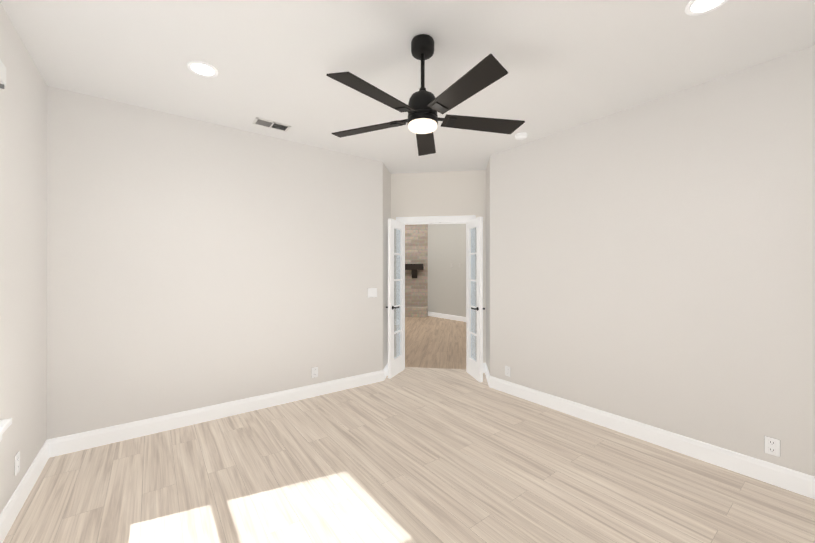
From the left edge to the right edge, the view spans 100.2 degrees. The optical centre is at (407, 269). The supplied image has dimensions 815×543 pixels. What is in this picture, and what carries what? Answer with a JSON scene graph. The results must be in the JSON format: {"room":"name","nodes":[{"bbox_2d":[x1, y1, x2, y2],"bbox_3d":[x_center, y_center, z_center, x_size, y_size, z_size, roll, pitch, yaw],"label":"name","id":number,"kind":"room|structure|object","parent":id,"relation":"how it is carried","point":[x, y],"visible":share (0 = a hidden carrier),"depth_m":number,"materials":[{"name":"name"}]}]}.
{"room":"empty home office","nodes":[
{"label":"empty home office","id":0,"kind":"room"},
{"bbox_2d":[0,2,47,513],"bbox_3d":[-1.578,0.007,0.854,0.160,2.974,4.804,0,0,-37],"label":"wall","id":1,"kind":"structure","parent":0,"point":[23,236],"depth_m":2.19,"materials":[{"name":"white paint"}]},
{"bbox_2d":[0,60,5,88],"bbox_3d":[-1.946,-0.578,1.458,0.094,1.047,0.924,0,0,-37],"label":"blind valance","id":2,"kind":"object","parent":1,"relation":"attached to","point":[2,75],"visible":1,"depth_m":1.82,"materials":[{"name":"white"}]},
{"bbox_2d":[0,418,11,440],"bbox_3d":[-1.972,-0.080,1.438,0.180,2.020,1.050,0,0,-37],"label":"window","id":3,"kind":"structure","parent":1,"relation":"in","point":[5,424],"depth_m":1.85,"materials":[{"name":"white"}]},
{"bbox_2d":[15,451,19,474],"bbox_3d":[-2.424,1.202,2.118,0.008,0.120,0.077,0,0,-37],"label":"outlet","id":4,"kind":"object","parent":1,"relation":"attached to","point":[17,462],"visible":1,"depth_m":2.11,"materials":[{"name":"white plastic"}]},
{"bbox_2d":[0,439,51,542],"bbox_3d":[-1.508,1.424,0.903,0.016,0.140,4.564,0,0,-37],"label":"baseboard","id":5,"kind":"structure","parent":1,"relation":"attached to","point":[14,505],"depth_m":2.18,"materials":[{"name":"white wood"}]},
{"bbox_2d":[47,86,382,439],"bbox_3d":[-1.647,0.014,3.731,3.184,2.974,0.120,0,0,-37],"label":"wall","id":6,"kind":"structure","parent":0,"point":[192,264],"depth_m":3.32,"materials":[{"name":"white paint"}]},
{"bbox_2d":[52,367,387,456],"bbox_3d":[-1.589,1.431,3.685,3.165,0.140,0.016,0,0,-37],"label":"baseboard","id":7,"kind":"structure","parent":6,"relation":"attached to","point":[108,435],"depth_m":3.33,"materials":[{"name":"white wood"}]},
{"bbox_2d":[311,367,317,377],"bbox_3d":[-1.104,1.219,4.055,0.077,0.120,0.008,0,0,-37],"label":"electrical outlet","id":8,"kind":"object","parent":6,"relation":"attached to","point":[314,371],"visible":1,"depth_m":4.05,"materials":[{"name":"white plastic"}]},
{"bbox_2d":[368,288,376,297],"bbox_3d":[-0.465,0.305,4.534,0.142,0.123,0.013,0,0,-37],"label":"light switch","id":9,"kind":"object","parent":6,"relation":"attached to","point":[372,292],"visible":1,"depth_m":4.53,"materials":[{"name":"white plastic"}]},
{"bbox_2d":[383,163,390,368],"bbox_3d":[-0.357,0.017,4.930,0.120,2.974,0.571,0,0,8],"label":"wall","id":10,"kind":"structure","parent":0,"point":[386,194],"depth_m":4.82,"materials":[{"name":"white paint"}]},
{"bbox_2d":[0,0,814,173],"bbox_3d":[0.314,-1.534,3.301,6.600,0.120,7.000,0,0,-37],"label":"ceiling","id":11,"kind":"structure","parent":0,"point":[567,64],"depth_m":2.35,"materials":[{"name":"white paint"}]},
{"bbox_2d":[187,61,217,76],"bbox_3d":[-1.503,-1.472,2.503,0.196,0.007,0.196,0,0,-37],"label":"recessed light","id":12,"kind":"object","parent":11,"relation":"in","point":[202,68],"visible":1,"depth_m":2.49,"materials":[{"name":"white plastic"}]},
{"bbox_2d":[252,117,290,131],"bbox_3d":[-1.374,-1.469,3.454,0.335,0.009,0.165,0,0,-37],"label":"ceiling vent","id":13,"kind":"object","parent":11,"relation":"in","point":[269,124],"visible":1,"depth_m":3.44,"materials":[{"name":"white metal"}]},
{"bbox_2d":[326,34,524,155],"bbox_3d":[0.087,-1.192,2.167,1.320,0.567,1.312,0,0,-37],"label":"fan","id":14,"kind":"object","parent":11,"relation":"hanging from","point":[423,107],"visible":1,"depth_m":2.12,"materials":[{"name":"black metal"}]},
{"bbox_2d":[515,133,526,139],"bbox_3d":[1.238,-1.454,3.716,0.128,0.036,0.128,0,0,-37],"label":"smoke detector","id":15,"kind":"object","parent":11,"relation":"attached to","point":[519,136],"visible":1,"depth_m":3.68,"materials":[{"name":"white plastic"}]},
{"bbox_2d":[685,0,727,14],"bbox_3d":[1.654,-1.474,1.876,0.196,0.007,0.196,0,0,-37],"label":"recessed light","id":16,"kind":"object","parent":11,"relation":"in","point":[696,7],"visible":1,"depth_m":1.90,"materials":[{"name":"white plastic"}]},
{"bbox_2d":[2,316,814,542],"bbox_3d":[-0.527,1.548,6.913,9.600,0.082,13.800,0,0,-37],"label":"floor","id":17,"kind":"structure","parent":0,"point":[421,455],"depth_m":2.41,"materials":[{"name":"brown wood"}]},
{"bbox_2d":[405,224,427,316],"bbox_3d":[-0.606,-0.325,11.588,2.600,3.690,1.020,0,0,8],"label":"fireplace","id":18,"kind":"object","parent":17,"relation":"on","point":[416,270],"visible":0.31,"depth_m":11.35,"materials":[{"name":"stone"}]},
{"bbox_2d":[391,170,485,362],"bbox_3d":[0.456,0.017,5.163,1.422,2.974,0.120,0,0,8],"label":"wall","id":19,"kind":"structure","parent":0,"point":[447,193],"depth_m":5.09,"materials":[{"name":"white paint"}]},
{"bbox_2d":[386,219,404,378],"bbox_3d":[-0.153,0.393,4.919,0.150,2.197,0.506,0,0,23],"label":"door","id":20,"kind":"structure","parent":19,"relation":"in","point":[396,365],"depth_m":4.87,"materials":[{"name":"white wood"}]},
{"bbox_2d":[396,215,475,358],"bbox_3d":[0.426,0.352,5.166,1.180,2.305,0.156,0,0,8],"label":"door frame","id":21,"kind":"structure","parent":19,"relation":"attached to","point":[437,220],"depth_m":5.10,"materials":[{"name":"white wood"}]},
{"bbox_2d":[466,217,484,381],"bbox_3d":[0.930,0.393,4.768,0.150,2.197,0.506,0,0,-11],"label":"door","id":22,"kind":"structure","parent":19,"relation":"in","point":[474,368],"depth_m":4.71,"materials":[{"name":"white wood"}]},
{"bbox_2d":[428,224,465,316],"bbox_3d":[1.440,-0.333,10.395,0.120,3.700,10.200,0,0,-37],"label":"wall","id":23,"kind":"structure","parent":0,"point":[446,280],"depth_m":10.56,"materials":[{"name":"white paint"}]},
{"bbox_2d":[428,312,465,321],"bbox_3d":[2.562,1.443,8.782,0.016,0.140,6.280,0,0,-37],"label":"baseboard","id":24,"kind":"structure","parent":23,"relation":"attached to","point":[447,316],"depth_m":10.53,"materials":[{"name":"white wood"}]},
{"bbox_2d":[486,157,489,373],"bbox_3d":[1.166,0.016,4.684,0.120,2.974,0.626,0,0,8],"label":"wall","id":25,"kind":"structure","parent":0,"point":[488,266],"depth_m":4.61,"materials":[{"name":"white paint"}]},
{"bbox_2d":[490,45,814,476],"bbox_3d":[2.167,0.012,3.012,0.120,2.974,3.519,0,0,-37],"label":"wall","id":26,"kind":"structure","parent":0,"point":[652,262],"depth_m":2.82,"materials":[{"name":"white paint"}]},
{"bbox_2d":[505,366,510,376],"bbox_3d":[1.222,1.236,4.160,0.008,0.120,0.077,0,0,-37],"label":"electrical outlet","id":27,"kind":"object","parent":26,"relation":"attached to","point":[507,370],"visible":1,"depth_m":4.15,"materials":[{"name":"white plastic"}]},
{"bbox_2d":[483,363,814,498],"bbox_3d":[2.107,1.430,3.266,0.365,0.140,3.943,0,0,-37],"label":"baseboard","id":28,"kind":"structure","parent":26,"relation":"attached to","point":[784,478],"depth_m":2.82,"materials":[{"name":"white wood"}]},
{"bbox_2d":[764,436,779,456],"bbox_3d":[2.553,1.236,2.387,0.008,0.120,0.077,0,0,-37],"label":"electrical outlet","id":29,"kind":"object","parent":26,"relation":"attached to","point":[771,446],"visible":1,"depth_m":2.38,"materials":[{"name":"white plastic"}]}
]}

